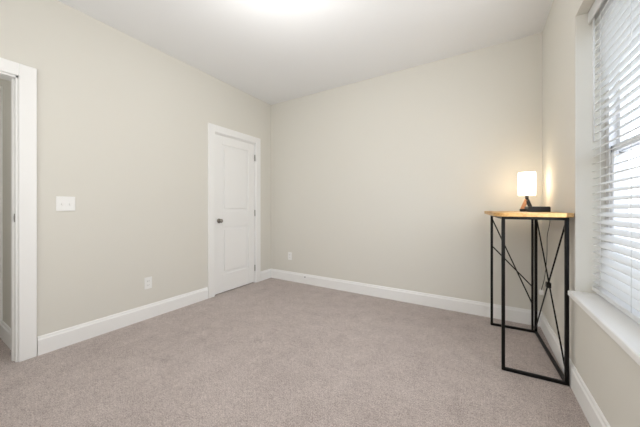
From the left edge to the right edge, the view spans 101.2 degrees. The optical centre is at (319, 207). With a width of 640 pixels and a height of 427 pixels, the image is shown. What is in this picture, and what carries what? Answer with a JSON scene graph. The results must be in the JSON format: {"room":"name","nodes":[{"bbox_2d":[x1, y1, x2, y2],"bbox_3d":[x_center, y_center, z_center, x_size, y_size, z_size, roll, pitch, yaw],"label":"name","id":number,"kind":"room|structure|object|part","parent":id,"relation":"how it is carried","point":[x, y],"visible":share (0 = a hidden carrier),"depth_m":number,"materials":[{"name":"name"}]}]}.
{"room":"empty bedroom","nodes":[
{"label":"empty bedroom","id":0,"kind":"room"},
{"bbox_2d":[0,79,10,327],"bbox_3d":[-2.700,-0.260,2.315,1.100,2.740,0.120,0,0,31],"label":"wall","id":1,"kind":"structure","parent":0,"point":[5,85],"depth_m":2.19,"materials":[{"name":"white paint"}]},
{"bbox_2d":[0,86,2,322],"bbox_3d":[-2.775,0.035,2.279,0.090,2.150,0.018,0,0,31],"label":"door frame","id":2,"kind":"structure","parent":1,"relation":"attached to","point":[1,203],"depth_m":2.26,"materials":[{"name":"white wood"}]},
{"bbox_2d":[0,320,10,349],"bbox_3d":[-2.736,1.040,2.257,1.100,0.140,0.016,0,0,31],"label":"baseboard","id":3,"kind":"structure","parent":1,"relation":"attached to","point":[5,331],"depth_m":2.14,"materials":[{"name":"white wood"}]},
{"bbox_2d":[0,0,270,336],"bbox_3d":[-1.784,-0.260,2.647,0.120,2.740,3.670,0,0,31],"label":"wall","id":4,"kind":"structure","parent":0,"point":[123,120],"depth_m":2.40,"materials":[{"name":"white paint"}]},
{"bbox_2d":[0,57,36,361],"bbox_3d":[-2.415,0.038,1.591,0.141,2.144,0.948,0,0,31],"label":"door frame","id":5,"kind":"structure","parent":4,"relation":"attached to","point":[24,77],"depth_m":1.91,"materials":[{"name":"white wood"}]},
{"bbox_2d":[56,196,74,210],"bbox_3d":[-2.034,-0.030,2.106,0.016,0.116,0.116,0,0,31],"label":"switch plate","id":6,"kind":"object","parent":4,"relation":"attached to","point":[63,203],"visible":1,"depth_m":2.10,"materials":[{"name":"white plastic"}]},
{"bbox_2d":[37,287,207,355],"bbox_3d":[-1.741,1.040,2.586,0.016,0.140,1.440,0,0,31],"label":"baseboard","id":7,"kind":"structure","parent":4,"relation":"attached to","point":[49,342],"depth_m":2.37,"materials":[{"name":"white wood"}]},
{"bbox_2d":[144,276,151,289],"bbox_3d":[-1.719,0.755,2.632,0.008,0.116,0.070,0,0,31],"label":"electrical outlet","id":8,"kind":"object","parent":4,"relation":"attached to","point":[147,282],"visible":1,"depth_m":2.62,"materials":[{"name":"white plastic"}]},
{"bbox_2d":[208,123,260,298],"bbox_3d":[-1.184,0.038,3.616,0.141,2.144,0.888,0,0,31],"label":"door frame","id":9,"kind":"structure","parent":4,"relation":"attached to","point":[213,129],"depth_m":3.36,"materials":[{"name":"white wood"}]},
{"bbox_2d":[215,134,253,294],"bbox_3d":[-1.161,0.085,3.602,0.035,2.027,0.678,0,0,31],"label":"door","id":10,"kind":"structure","parent":4,"relation":"in","point":[234,211],"depth_m":3.56,"materials":[{"name":"white wood"}]},
{"bbox_2d":[0,278,590,426],"bbox_3d":[-0.791,1.140,2.043,4.885,0.060,3.910,0,0,31],"label":"floor","id":11,"kind":"structure","parent":0,"point":[272,352],"depth_m":1.78,"materials":[{"name":"beige carpet"}]},
{"bbox_2d":[484,211,573,385],"bbox_3d":[1.560,0.572,2.059,0.413,1.076,0.920,0,0,28],"label":"console table","id":12,"kind":"object","parent":11,"relation":"on","point":[534,217],"visible":0.98,"depth_m":1.79,"materials":[{"name":"black metal"}]},
{"bbox_2d":[518,172,549,289],"bbox_3d":[1.835,0.208,2.267,0.204,1.026,0.144,0,0,31],"label":"table lamp","id":13,"kind":"object","parent":12,"relation":"on","point":[526,184],"depth_m":2.25,"materials":[{"name":"white fabric"}]},
{"bbox_3d":[1.806,-0.205,2.296,0.124,0.200,0.124,0,0,31],"label":"lamp shade","id":14,"kind":"part","parent":13,"relation":"part of","materials":[{"name":"white fabric"}]},
{"bbox_3d":[1.869,0.368,2.246,0.124,0.706,0.144,0,0,31],"label":"lamp cord","id":15,"kind":"part","parent":13,"relation":"part of","materials":[{"name":"black plastic"}]},
{"bbox_2d":[524,206,550,211],"bbox_3d":[1.671,0.013,2.027,0.130,0.040,0.200,0,0,31],"label":"box","id":16,"kind":"object","parent":12,"relation":"on","point":[539,209],"visible":0.88,"depth_m":1.95,"materials":[{"name":"black plastic"}]},
{"bbox_2d":[58,0,552,104],"bbox_3d":[-0.791,-1.680,2.043,4.885,0.100,3.910,0,0,31],"label":"ceiling","id":17,"kind":"structure","parent":0,"point":[271,52],"depth_m":2.45,"materials":[{"name":"white paint"}]},
{"bbox_2d":[271,33,541,310],"bbox_3d":[0.715,-0.260,3.346,3.665,2.740,0.120,0,0,31],"label":"wall","id":18,"kind":"structure","parent":0,"point":[404,179],"depth_m":3.02,"materials":[{"name":"white paint"}]},
{"bbox_2d":[288,252,291,259],"bbox_3d":[-0.457,0.735,3.983,0.070,0.116,0.008,0,0,31],"label":"electrical outlet","id":19,"kind":"object","parent":18,"relation":"attached to","point":[289,255],"visible":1,"depth_m":3.98,"materials":[{"name":"white plastic"}]},
{"bbox_2d":[268,269,530,324],"bbox_3d":[0.631,1.040,3.317,3.310,0.140,0.016,0,0,31],"label":"baseboard","id":20,"kind":"structure","parent":18,"relation":"attached to","point":[513,314],"depth_m":3.05,"materials":[{"name":"white wood"}]},
{"bbox_2d":[542,0,639,426],"bbox_3d":[1.206,-0.260,0.829,0.210,2.740,3.670,0,0,31],"label":"wall","id":21,"kind":"structure","parent":0,"point":[607,366],"depth_m":1.59,"materials":[{"name":"white paint"}]},
{"bbox_2d":[537,311,610,426],"bbox_3d":[1.110,1.040,0.887,0.016,0.140,3.670,0,0,31],"label":"baseboard","id":22,"kind":"structure","parent":21,"relation":"attached to","point":[588,404],"depth_m":1.51,"materials":[{"name":"white wood"}]},
{"bbox_2d":[568,290,639,365],"bbox_3d":[1.344,0.522,1.167,0.165,0.032,0.954,0,0,31],"label":"window sill","id":23,"kind":"structure","parent":21,"relation":"attached to","point":[621,329],"depth_m":1.18,"materials":[{"name":"white"}]},
{"bbox_2d":[606,42,639,256],"bbox_3d":[1.447,-0.325,1.104,0.075,1.670,0.950,0,0,31],"label":"window","id":24,"kind":"structure","parent":21,"relation":"in","point":[622,149],"depth_m":1.46,"materials":[{"name":"white plastic"}]},
{"bbox_2d":[588,0,639,323],"bbox_3d":[1.380,-0.335,1.144,0.072,1.643,0.938,0,0,31],"label":"window blinds","id":25,"kind":"object","parent":24,"relation":"attached to","point":[618,41],"visible":1,"depth_m":1.31,"materials":[{"name":"white plastic"}]}
]}

